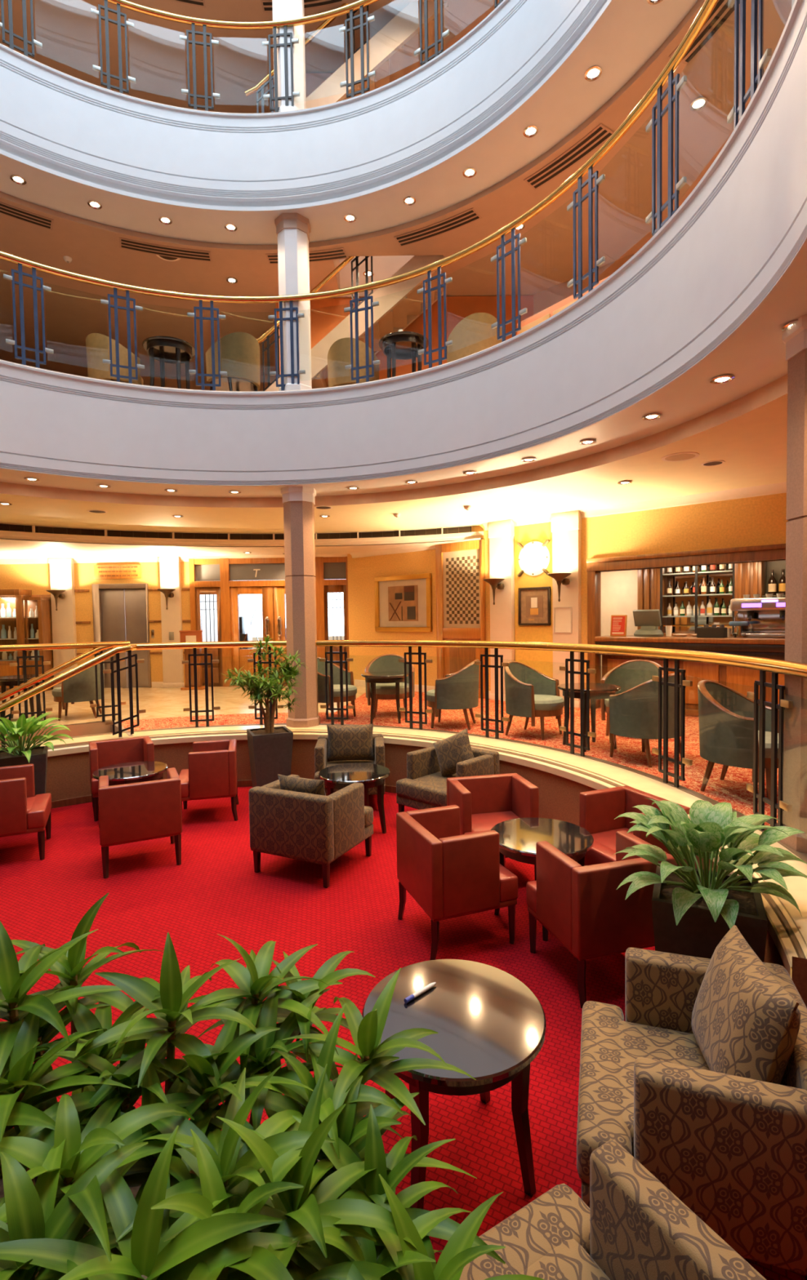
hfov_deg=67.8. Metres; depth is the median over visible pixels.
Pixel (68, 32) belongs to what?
ceiling
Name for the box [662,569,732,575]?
shelf
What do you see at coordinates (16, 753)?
potted plant
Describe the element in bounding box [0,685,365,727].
floor
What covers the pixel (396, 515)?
smoke detector
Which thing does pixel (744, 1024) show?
cushion
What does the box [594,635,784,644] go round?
countertop
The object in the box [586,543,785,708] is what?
trim
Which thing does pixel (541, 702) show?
seat cushion
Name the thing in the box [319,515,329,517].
recessed light
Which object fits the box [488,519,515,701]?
pillar
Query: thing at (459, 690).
tub chair
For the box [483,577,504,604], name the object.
wall sconce
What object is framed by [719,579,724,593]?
bottle
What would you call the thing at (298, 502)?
column
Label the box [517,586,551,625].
framed picture
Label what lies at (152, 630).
plate
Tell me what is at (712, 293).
fascia
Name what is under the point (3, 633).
ornament
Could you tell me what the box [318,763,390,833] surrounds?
round table
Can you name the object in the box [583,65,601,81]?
recessed light
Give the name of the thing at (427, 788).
seat cushion
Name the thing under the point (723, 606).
bottle
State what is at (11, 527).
ceiling vent
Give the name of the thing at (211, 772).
tub chair
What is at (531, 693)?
tub chair
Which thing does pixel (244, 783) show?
baseboard
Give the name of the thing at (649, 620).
cash register
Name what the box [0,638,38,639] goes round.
glass shelf
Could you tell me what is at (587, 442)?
recessed light
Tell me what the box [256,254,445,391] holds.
staircase
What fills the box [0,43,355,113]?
trim
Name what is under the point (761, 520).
wall
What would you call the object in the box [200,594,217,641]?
wall
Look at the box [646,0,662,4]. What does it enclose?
recessed light
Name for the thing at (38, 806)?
seat cushion
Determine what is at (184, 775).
seat cushion
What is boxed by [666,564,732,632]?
shelf
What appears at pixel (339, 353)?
tub chair
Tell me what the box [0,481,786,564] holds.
trim
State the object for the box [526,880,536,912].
seat cushion
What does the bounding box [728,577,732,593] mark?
bottle
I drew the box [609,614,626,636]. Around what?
menu sign
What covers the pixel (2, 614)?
ornament
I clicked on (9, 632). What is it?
ornament
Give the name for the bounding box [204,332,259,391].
tub chair
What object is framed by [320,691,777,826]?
floor
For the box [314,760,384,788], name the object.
table top
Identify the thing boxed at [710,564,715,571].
bottle
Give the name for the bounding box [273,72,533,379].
wall
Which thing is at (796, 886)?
trim
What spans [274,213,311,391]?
column
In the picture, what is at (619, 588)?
wall
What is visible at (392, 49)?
staircase
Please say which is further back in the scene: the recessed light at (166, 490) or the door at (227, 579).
the door at (227, 579)
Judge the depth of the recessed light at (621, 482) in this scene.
6.95 m
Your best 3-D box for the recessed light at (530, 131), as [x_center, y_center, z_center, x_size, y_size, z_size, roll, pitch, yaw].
[1.314,-5.258,6.210,0.156,0.016,0.156,-1,2,0]
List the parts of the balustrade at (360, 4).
post, post, post, handrail, post, post, post, post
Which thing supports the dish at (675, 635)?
on the bar counter at (764, 647)
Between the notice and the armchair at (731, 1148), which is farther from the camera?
the notice
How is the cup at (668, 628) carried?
on the bar counter at (764, 647)
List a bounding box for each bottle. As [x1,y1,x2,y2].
[666,567,671,573]
[666,579,671,595]
[666,602,671,615]
[673,602,678,615]
[675,567,679,573]
[675,582,679,595]
[679,600,684,615]
[683,566,688,573]
[683,581,688,595]
[686,600,691,615]
[692,577,694,594]
[693,604,697,615]
[699,600,704,615]
[700,576,706,594]
[701,565,706,571]
[706,597,711,615]
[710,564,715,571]
[710,577,715,594]
[713,598,719,615]
[719,564,724,570]
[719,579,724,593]
[720,600,725,615]
[728,564,732,570]
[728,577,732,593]
[728,600,732,615]
[768,569,776,595]
[778,568,785,595]
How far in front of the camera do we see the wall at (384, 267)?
9.23 m
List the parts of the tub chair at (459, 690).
seat frame, leg, arm, leg, leg, leg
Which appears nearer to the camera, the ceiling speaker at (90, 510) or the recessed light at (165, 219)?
the recessed light at (165, 219)
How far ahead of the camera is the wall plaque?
12.30 m
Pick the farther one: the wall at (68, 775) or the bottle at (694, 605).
the bottle at (694, 605)
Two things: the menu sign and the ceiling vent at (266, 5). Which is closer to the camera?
the ceiling vent at (266, 5)
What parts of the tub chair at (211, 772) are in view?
leg, seat frame, armrest, armrest, backrest, leg, leg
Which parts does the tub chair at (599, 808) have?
armrest, backrest, armrest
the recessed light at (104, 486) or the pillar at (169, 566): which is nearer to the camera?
the recessed light at (104, 486)
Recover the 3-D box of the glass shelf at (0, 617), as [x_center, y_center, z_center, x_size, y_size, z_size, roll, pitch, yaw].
[-8.327,-0.446,12.182,1.960,0.012,0.310,-1,2,0]
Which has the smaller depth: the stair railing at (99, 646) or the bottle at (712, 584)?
the stair railing at (99, 646)
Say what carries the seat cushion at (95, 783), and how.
on the tub chair at (102, 753)
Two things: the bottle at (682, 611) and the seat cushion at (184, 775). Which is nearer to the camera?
the seat cushion at (184, 775)
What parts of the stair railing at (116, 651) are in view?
post, handrail, post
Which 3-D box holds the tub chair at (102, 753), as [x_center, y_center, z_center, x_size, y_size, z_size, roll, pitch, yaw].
[-3.115,1.515,6.664,0.630,0.743,0.608,-2,3,-29]
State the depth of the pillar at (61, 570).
12.29 m
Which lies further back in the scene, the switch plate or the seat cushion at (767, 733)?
the switch plate
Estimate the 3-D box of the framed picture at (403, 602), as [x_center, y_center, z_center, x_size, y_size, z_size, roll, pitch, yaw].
[-0.023,-0.684,11.267,1.404,1.060,0.060,1,3,42]
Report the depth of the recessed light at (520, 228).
7.65 m
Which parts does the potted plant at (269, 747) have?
stem, planter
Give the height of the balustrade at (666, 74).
1.178 m
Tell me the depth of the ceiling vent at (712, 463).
6.13 m
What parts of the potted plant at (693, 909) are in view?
planter, stem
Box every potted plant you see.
[0,711,73,795]
[0,892,544,1279]
[222,634,308,787]
[613,797,806,962]
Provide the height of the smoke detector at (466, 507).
0.055 m
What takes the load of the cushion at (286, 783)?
on the armchair at (316, 828)
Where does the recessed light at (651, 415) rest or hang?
in the fascia at (712, 293)
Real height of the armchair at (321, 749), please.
0.705 m
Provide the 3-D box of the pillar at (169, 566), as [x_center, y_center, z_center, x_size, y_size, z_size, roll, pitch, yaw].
[-4.761,-0.361,12.345,0.414,2.685,0.135,-1,2,0]
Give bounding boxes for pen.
[404,982,435,1004]
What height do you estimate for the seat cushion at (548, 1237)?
0.160 m
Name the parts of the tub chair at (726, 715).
leg, leg, arm, leg, seat frame, arm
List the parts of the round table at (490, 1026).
leg, leg, leg, leg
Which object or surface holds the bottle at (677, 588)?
on the bar
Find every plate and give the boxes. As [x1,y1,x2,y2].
[151,629,154,638]
[168,631,173,639]
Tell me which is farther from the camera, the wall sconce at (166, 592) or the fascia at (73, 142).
the wall sconce at (166, 592)
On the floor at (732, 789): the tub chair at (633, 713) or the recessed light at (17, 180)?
the tub chair at (633, 713)
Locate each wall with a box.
[0,561,191,687]
[45,739,806,1007]
[142,253,635,391]
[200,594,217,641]
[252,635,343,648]
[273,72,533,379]
[333,254,443,296]
[346,493,788,690]
[600,569,637,679]
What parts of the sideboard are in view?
door, door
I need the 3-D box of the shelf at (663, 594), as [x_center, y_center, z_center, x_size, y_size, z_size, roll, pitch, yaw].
[4.501,-0.681,9.144,1.000,0.018,0.280,1,3,42]
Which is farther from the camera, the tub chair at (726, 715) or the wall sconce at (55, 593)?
the wall sconce at (55, 593)
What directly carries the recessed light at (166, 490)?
in the fascia at (712, 293)
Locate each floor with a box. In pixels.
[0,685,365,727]
[0,786,806,1279]
[116,712,330,731]
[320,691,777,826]
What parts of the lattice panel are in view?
etched pane, raised panel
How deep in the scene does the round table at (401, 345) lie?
7.75 m
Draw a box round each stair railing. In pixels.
[0,640,129,721]
[0,644,145,750]
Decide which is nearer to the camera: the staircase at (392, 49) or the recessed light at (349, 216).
the recessed light at (349, 216)
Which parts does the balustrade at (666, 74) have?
post, post, post, post, post, post, post, post, post, post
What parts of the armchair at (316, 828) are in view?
leg, armrest, backrest, seat frame, leg, armrest, leg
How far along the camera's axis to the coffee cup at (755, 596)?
7.75 m
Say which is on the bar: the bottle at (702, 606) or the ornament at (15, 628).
the bottle at (702, 606)
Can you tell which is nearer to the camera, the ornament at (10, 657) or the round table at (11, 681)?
the round table at (11, 681)
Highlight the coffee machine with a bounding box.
[729,597,785,637]
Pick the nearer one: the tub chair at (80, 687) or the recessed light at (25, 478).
the recessed light at (25, 478)
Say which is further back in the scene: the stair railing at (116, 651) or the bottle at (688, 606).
the bottle at (688, 606)
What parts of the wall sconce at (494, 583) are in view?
stem, lamp shade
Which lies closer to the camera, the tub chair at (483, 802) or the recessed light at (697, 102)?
the tub chair at (483, 802)
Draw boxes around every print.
[387,585,417,621]
[611,617,623,634]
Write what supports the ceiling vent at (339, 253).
in the ceiling at (73, 310)
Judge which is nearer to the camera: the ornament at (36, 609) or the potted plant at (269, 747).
the potted plant at (269, 747)
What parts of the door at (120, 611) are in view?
door panel, door panel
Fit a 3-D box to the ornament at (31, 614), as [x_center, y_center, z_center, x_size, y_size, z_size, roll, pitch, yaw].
[-7.529,-0.552,12.163,0.090,0.174,0.090,-1,2,0]
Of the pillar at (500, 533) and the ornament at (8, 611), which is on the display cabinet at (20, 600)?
the ornament at (8, 611)
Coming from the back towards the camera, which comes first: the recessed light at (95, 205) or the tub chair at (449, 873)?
the recessed light at (95, 205)
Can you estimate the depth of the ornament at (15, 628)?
12.16 m
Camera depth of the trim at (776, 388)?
7.22 m
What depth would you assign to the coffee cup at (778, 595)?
7.58 m
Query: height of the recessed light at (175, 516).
0.016 m
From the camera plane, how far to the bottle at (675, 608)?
9.34 m
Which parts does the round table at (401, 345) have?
leg, leg, leg, leg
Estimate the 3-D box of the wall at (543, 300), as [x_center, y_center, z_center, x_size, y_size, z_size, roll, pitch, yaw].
[-1.056,-7.370,3.662,19.100,8.830,16.900,-1,2,0]
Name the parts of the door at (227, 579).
transom pane, pull handle, transom pane, pull handle, transom pane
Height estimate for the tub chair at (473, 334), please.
0.834 m
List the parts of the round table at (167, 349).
leg, leg, leg, leg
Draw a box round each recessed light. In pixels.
[0,502,12,505]
[9,174,26,185]
[23,477,39,480]
[87,200,102,209]
[96,484,110,488]
[158,216,172,224]
[164,488,177,492]
[171,515,182,517]
[224,223,236,231]
[226,277,237,284]
[228,490,240,493]
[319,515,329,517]
[343,213,355,222]
[346,486,359,489]
[363,270,373,276]
[402,195,415,205]
[404,480,417,484]
[462,167,475,177]
[462,471,476,475]
[515,223,524,231]
[520,457,536,462]
[522,124,537,137]
[578,439,595,444]
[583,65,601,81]
[617,480,631,484]
[641,413,662,420]
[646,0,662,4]
[689,96,706,111]
[709,374,734,384]
[781,319,798,331]
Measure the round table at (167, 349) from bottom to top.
0.762 m
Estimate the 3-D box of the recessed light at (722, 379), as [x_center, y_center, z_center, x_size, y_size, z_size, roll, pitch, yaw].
[2.254,-1.843,4.250,0.156,0.016,0.156,-1,2,0]
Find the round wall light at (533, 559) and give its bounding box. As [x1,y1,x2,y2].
[516,539,549,576]
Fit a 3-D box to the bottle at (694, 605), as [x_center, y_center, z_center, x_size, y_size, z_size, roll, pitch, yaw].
[4.459,-0.490,9.165,0.073,0.235,0.073,1,3,41]
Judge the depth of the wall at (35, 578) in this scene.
12.36 m
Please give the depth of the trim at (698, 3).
7.30 m
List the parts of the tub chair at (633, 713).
arm, leg, leg, leg, leg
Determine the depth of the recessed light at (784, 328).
3.44 m
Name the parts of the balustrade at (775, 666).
post, post, post, post, handrail, post, post, post, post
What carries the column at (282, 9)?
on the floor
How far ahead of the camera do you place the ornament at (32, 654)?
12.17 m
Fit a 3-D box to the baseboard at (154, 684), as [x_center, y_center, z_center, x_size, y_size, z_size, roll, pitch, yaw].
[-7.267,0.956,12.433,4.640,0.120,0.020,-1,2,0]
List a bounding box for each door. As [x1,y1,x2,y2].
[91,583,151,688]
[188,556,349,686]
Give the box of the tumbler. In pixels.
[727,628,730,636]
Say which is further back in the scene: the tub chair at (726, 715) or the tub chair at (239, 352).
the tub chair at (239, 352)
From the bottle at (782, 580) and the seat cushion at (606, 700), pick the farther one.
the bottle at (782, 580)
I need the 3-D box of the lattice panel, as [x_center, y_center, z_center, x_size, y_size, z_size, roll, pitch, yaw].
[0.981,-0.354,10.388,1.010,2.671,0.070,1,3,42]
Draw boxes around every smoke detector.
[62,255,71,262]
[392,513,400,517]
[463,505,471,510]
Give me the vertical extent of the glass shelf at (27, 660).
0.012 m
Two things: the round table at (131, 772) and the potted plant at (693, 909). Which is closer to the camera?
the potted plant at (693, 909)
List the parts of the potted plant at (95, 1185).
stem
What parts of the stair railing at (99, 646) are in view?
post, handrail, handrail, post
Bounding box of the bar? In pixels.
[637,560,785,636]
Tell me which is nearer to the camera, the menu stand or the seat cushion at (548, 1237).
the seat cushion at (548, 1237)
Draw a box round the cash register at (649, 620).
[632,609,663,636]
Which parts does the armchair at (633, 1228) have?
armrest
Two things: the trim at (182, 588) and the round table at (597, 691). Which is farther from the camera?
the trim at (182, 588)
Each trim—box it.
[0,0,703,249]
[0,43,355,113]
[0,308,564,391]
[0,373,787,507]
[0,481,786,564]
[4,724,806,978]
[74,587,190,655]
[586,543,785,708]
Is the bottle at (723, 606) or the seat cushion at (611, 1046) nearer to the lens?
the seat cushion at (611, 1046)
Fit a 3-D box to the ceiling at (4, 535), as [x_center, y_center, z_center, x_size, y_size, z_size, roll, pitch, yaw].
[-3.043,-1.752,9.936,8.781,0.235,1.630,-1,2,-12]
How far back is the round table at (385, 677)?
7.85 m
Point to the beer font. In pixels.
(738, 624)
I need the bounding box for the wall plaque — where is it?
[93,564,142,579]
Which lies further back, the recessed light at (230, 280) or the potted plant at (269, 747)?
the recessed light at (230, 280)
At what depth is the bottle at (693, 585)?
9.15 m
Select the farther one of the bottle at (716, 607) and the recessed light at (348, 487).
the bottle at (716, 607)
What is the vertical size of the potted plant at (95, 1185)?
1.351 m
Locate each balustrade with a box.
[0,0,502,112]
[0,0,771,391]
[134,640,806,830]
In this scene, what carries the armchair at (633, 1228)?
on the floor at (215, 888)
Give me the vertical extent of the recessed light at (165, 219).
0.016 m
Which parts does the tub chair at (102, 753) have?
armrest, leg, backrest, armrest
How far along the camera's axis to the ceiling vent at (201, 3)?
8.08 m
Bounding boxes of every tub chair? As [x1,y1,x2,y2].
[0,764,51,859]
[51,661,103,720]
[85,333,143,385]
[88,736,154,821]
[97,767,182,878]
[178,738,238,820]
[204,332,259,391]
[316,657,356,721]
[327,337,378,386]
[364,653,414,717]
[395,804,517,959]
[426,659,479,729]
[446,312,502,362]
[446,773,538,857]
[503,661,564,740]
[526,830,676,1008]
[576,785,689,866]
[600,659,662,736]
[608,673,685,767]
[697,680,783,799]
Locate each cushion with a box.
[26,793,51,828]
[51,686,61,697]
[91,777,98,794]
[178,768,188,797]
[277,773,325,795]
[326,724,373,761]
[333,684,356,697]
[364,805,373,827]
[369,682,408,694]
[395,771,456,806]
[426,689,434,702]
[432,728,473,777]
[458,1183,609,1279]
[464,811,519,834]
[499,863,517,902]
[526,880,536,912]
[533,694,564,710]
[576,1000,709,1184]
[584,827,632,865]
[604,698,608,706]
[690,924,800,1084]
[757,730,778,758]
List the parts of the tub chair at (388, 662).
arm, leg, seat frame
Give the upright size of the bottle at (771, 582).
0.360 m
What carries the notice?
attached to the pillar at (566, 526)
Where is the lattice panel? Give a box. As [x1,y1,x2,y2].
[435,539,485,698]
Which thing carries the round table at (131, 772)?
on the floor at (215, 888)
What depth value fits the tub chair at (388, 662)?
8.56 m
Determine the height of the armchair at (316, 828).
0.705 m
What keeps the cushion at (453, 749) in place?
on the armchair at (424, 787)
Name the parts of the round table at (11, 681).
leg, leg, leg, leg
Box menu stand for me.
[178,630,204,690]
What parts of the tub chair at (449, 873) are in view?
leg, backrest, armrest, leg, seat frame, armrest, leg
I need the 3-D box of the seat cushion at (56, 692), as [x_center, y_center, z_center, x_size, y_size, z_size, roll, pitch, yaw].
[-4.773,0.738,8.742,0.590,0.115,0.590,-2,2,-18]
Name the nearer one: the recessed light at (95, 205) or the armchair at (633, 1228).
the armchair at (633, 1228)
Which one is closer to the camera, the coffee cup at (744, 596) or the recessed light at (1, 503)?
the recessed light at (1, 503)
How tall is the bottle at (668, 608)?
0.213 m
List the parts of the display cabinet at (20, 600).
cabinet drawer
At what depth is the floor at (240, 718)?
8.25 m
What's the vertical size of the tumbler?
0.110 m
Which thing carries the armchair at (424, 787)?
on the floor at (215, 888)
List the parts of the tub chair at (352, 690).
arm, leg, seat frame, arm, leg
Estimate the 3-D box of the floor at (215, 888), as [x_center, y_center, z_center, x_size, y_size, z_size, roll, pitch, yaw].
[-2.121,1.964,4.537,7.318,0.020,8.796,-2,3,-34]
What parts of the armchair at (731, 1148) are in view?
armrest, seat frame, armrest, backrest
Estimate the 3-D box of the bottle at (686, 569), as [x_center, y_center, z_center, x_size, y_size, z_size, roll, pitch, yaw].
[4.346,-1.139,9.231,0.076,0.220,0.076,1,3,42]
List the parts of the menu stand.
post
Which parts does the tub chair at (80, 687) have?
seat frame, leg, arm, leg, leg, leg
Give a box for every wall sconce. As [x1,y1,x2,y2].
[45,590,65,610]
[157,588,174,609]
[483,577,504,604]
[546,573,570,601]
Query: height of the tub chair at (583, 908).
0.743 m
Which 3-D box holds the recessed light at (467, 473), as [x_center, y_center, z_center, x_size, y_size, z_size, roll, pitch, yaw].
[0.766,-1.928,6.930,0.156,0.016,0.156,-1,2,0]
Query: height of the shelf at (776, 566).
1.230 m
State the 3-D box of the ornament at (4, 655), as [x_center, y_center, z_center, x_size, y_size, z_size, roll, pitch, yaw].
[-8.097,0.287,12.196,0.097,0.232,0.097,-1,2,0]
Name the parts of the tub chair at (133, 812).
armrest, leg, backrest, seat frame, leg, armrest, leg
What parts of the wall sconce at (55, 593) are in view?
lamp shade, stem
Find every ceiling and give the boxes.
[0,0,498,113]
[0,0,791,377]
[0,393,786,533]
[0,523,484,546]
[0,537,453,559]
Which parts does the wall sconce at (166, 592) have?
lamp shade, stem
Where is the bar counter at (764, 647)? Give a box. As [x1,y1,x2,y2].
[594,635,784,716]
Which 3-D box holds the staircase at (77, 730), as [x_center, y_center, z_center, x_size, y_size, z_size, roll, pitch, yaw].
[-5.096,1.551,6.897,3.484,0.704,1.454,-2,3,-34]
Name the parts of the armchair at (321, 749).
armrest, backrest, seat frame, armrest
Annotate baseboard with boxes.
[50,779,395,808]
[151,681,163,687]
[354,679,490,698]
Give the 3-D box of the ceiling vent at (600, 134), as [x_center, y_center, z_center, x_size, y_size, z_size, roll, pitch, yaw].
[1.775,-5.210,6.512,0.258,0.007,1.043,-3,3,-39]
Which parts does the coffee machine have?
handle, lit panel, lit panel, lit panel, handle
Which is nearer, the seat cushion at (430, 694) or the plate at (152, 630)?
the seat cushion at (430, 694)
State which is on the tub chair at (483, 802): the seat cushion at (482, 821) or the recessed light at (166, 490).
the seat cushion at (482, 821)
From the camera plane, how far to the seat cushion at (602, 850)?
4.30 m
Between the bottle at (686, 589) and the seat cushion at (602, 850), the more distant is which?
the bottle at (686, 589)
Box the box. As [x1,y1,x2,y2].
[696,624,727,638]
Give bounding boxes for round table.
[0,674,42,719]
[92,760,167,827]
[142,335,195,389]
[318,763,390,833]
[360,671,408,724]
[361,959,546,1208]
[378,331,428,377]
[490,817,593,941]
[557,682,621,751]
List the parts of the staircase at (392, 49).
post, handrail, post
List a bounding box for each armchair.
[248,774,373,888]
[314,733,385,803]
[395,746,498,812]
[458,1140,765,1279]
[576,946,806,1275]
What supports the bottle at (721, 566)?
on the bar
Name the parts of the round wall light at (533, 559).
bracket arm, bracket arm, bracket arm, bracket arm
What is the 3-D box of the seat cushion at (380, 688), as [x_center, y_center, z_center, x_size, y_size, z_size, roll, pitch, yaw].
[-0.190,0.680,8.518,0.590,0.115,0.590,-1,2,0]
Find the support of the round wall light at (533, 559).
attached to the wall at (761, 520)
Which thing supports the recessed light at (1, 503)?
in the ceiling at (752, 445)
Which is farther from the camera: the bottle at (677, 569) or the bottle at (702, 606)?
the bottle at (677, 569)
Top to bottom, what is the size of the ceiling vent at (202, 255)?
0.007 m
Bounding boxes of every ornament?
[0,604,5,617]
[0,624,6,638]
[1,651,7,659]
[5,603,11,617]
[7,626,11,638]
[8,653,13,659]
[12,608,15,617]
[13,626,16,638]
[13,651,17,659]
[28,608,34,617]
[30,623,34,638]
[30,650,34,659]
[34,605,37,617]
[35,629,38,638]
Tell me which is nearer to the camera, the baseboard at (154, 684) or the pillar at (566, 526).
the pillar at (566, 526)
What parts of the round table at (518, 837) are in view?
leg, leg, leg, leg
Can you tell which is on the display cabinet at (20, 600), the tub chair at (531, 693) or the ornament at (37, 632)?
the ornament at (37, 632)
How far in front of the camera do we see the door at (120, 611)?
12.45 m
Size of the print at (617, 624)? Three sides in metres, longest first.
0.241 x 0.170 x 0.002 m
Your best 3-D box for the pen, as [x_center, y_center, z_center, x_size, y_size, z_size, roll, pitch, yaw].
[0.070,1.415,2.418,0.170,0.019,0.020,-3,3,-43]
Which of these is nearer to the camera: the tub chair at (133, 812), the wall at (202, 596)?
the tub chair at (133, 812)
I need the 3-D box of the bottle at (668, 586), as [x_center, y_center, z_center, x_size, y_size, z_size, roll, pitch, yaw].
[4.165,-0.820,9.409,0.075,0.244,0.075,1,3,41]
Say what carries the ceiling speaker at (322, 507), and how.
attached to the ceiling at (752, 445)
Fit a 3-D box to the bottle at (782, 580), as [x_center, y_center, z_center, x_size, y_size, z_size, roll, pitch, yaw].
[5.316,-0.810,8.416,0.102,0.360,0.102,1,3,41]
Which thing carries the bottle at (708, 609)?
on the bar
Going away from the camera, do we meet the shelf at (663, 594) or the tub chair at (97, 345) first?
the tub chair at (97, 345)
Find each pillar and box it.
[48,558,77,688]
[158,556,184,688]
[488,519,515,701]
[551,510,581,707]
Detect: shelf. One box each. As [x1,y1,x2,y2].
[0,617,37,617]
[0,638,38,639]
[0,658,39,661]
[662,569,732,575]
[662,593,732,596]
[662,615,732,617]
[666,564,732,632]
[761,560,785,597]
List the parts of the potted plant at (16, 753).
stem, planter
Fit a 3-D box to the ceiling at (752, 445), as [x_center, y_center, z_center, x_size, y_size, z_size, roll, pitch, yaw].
[-0.974,-1.661,3.887,19.100,0.001,16.900,-1,2,0]
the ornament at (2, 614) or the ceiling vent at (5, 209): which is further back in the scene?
the ornament at (2, 614)
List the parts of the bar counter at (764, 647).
panel, panel, counter moulding, panel, panel, panel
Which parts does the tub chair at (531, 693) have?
leg, leg, arm, leg, seat frame, arm, leg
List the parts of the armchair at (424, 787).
leg, seat frame, armrest, armrest, backrest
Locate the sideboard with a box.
[516,276,608,334]
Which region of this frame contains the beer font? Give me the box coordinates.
[728,621,749,637]
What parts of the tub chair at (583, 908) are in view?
leg, armrest, leg, seat frame, backrest, armrest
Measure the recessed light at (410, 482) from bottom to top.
0.016 m
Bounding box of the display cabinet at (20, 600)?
[0,589,53,692]
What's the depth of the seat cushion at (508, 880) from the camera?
3.80 m
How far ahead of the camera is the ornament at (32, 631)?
12.15 m
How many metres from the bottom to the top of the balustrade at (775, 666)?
1.104 m
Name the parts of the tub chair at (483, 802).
armrest, backrest, armrest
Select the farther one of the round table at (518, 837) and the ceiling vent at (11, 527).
the ceiling vent at (11, 527)
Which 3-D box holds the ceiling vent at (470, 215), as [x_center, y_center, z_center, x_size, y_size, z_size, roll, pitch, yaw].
[0.421,-5.236,7.651,1.166,0.007,0.264,0,3,29]
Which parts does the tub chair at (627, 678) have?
arm, seat frame, leg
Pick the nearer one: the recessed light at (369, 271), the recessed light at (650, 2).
the recessed light at (650, 2)
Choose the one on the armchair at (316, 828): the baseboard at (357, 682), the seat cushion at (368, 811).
the seat cushion at (368, 811)
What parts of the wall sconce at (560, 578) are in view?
lamp shade, stem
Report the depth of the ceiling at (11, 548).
11.15 m
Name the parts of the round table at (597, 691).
leg, leg, leg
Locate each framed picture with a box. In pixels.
[374,573,432,631]
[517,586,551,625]
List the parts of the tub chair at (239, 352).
leg, seat frame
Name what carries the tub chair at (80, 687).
on the floor at (157, 702)
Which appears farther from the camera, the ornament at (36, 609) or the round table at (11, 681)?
the ornament at (36, 609)
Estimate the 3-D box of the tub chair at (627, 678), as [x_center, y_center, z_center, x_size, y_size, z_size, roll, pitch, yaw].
[2.638,0.669,6.903,0.708,0.851,0.686,1,3,39]
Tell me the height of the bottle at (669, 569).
0.220 m
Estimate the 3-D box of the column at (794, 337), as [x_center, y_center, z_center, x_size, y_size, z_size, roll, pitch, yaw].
[2.466,-0.300,3.512,0.425,3.052,0.425,-1,2,0]
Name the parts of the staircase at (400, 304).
post, handrail, post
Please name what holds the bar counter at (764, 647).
on the floor at (732, 789)
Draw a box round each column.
[271,0,306,112]
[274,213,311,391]
[280,485,319,727]
[779,314,806,853]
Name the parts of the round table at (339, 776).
leg, leg, leg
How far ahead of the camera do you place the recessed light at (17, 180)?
6.78 m
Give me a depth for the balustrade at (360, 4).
7.16 m
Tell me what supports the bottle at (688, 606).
on the bar
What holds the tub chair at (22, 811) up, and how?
on the floor at (215, 888)
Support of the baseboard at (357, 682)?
attached to the wall at (761, 520)
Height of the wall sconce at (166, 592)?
0.415 m
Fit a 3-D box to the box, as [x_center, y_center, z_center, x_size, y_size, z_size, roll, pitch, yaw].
[4.017,-0.116,7.824,0.320,0.170,0.180,1,3,42]
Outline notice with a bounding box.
[553,606,572,632]
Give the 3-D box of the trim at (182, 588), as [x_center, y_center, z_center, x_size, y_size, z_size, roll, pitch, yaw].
[-5.566,-0.699,12.369,2.370,1.998,0.040,-1,2,0]
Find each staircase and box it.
[0,720,133,748]
[244,1,448,113]
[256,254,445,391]
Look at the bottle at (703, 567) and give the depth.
9.04 m
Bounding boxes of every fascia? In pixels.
[0,0,697,244]
[0,0,806,497]
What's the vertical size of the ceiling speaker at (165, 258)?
0.006 m
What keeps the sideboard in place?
on the floor
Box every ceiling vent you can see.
[0,201,53,230]
[0,523,472,539]
[119,237,212,262]
[168,0,205,7]
[260,0,344,12]
[265,247,348,264]
[393,208,481,247]
[523,123,613,190]
[668,0,739,65]
[700,460,724,466]
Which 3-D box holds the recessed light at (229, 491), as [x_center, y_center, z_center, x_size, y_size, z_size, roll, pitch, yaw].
[-2.189,-1.919,7.793,0.156,0.016,0.156,-1,2,0]
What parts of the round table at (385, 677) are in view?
leg, leg, leg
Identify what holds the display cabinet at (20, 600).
on the floor at (157, 702)
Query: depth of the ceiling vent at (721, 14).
5.07 m
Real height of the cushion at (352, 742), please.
0.416 m
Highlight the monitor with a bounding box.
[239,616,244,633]
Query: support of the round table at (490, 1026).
on the floor at (215, 888)
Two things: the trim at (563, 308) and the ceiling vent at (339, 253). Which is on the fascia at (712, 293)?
the trim at (563, 308)
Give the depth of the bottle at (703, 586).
9.05 m
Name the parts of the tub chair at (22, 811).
armrest, armrest, seat frame, leg, leg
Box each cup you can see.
[665,625,671,636]
[742,594,750,598]
[752,594,759,598]
[765,593,773,597]
[776,593,783,597]
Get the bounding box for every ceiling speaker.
[86,509,107,513]
[155,254,179,261]
[314,505,332,509]
[661,452,698,462]
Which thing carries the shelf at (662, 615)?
attached to the bar
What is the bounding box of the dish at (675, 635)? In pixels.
[672,634,687,636]

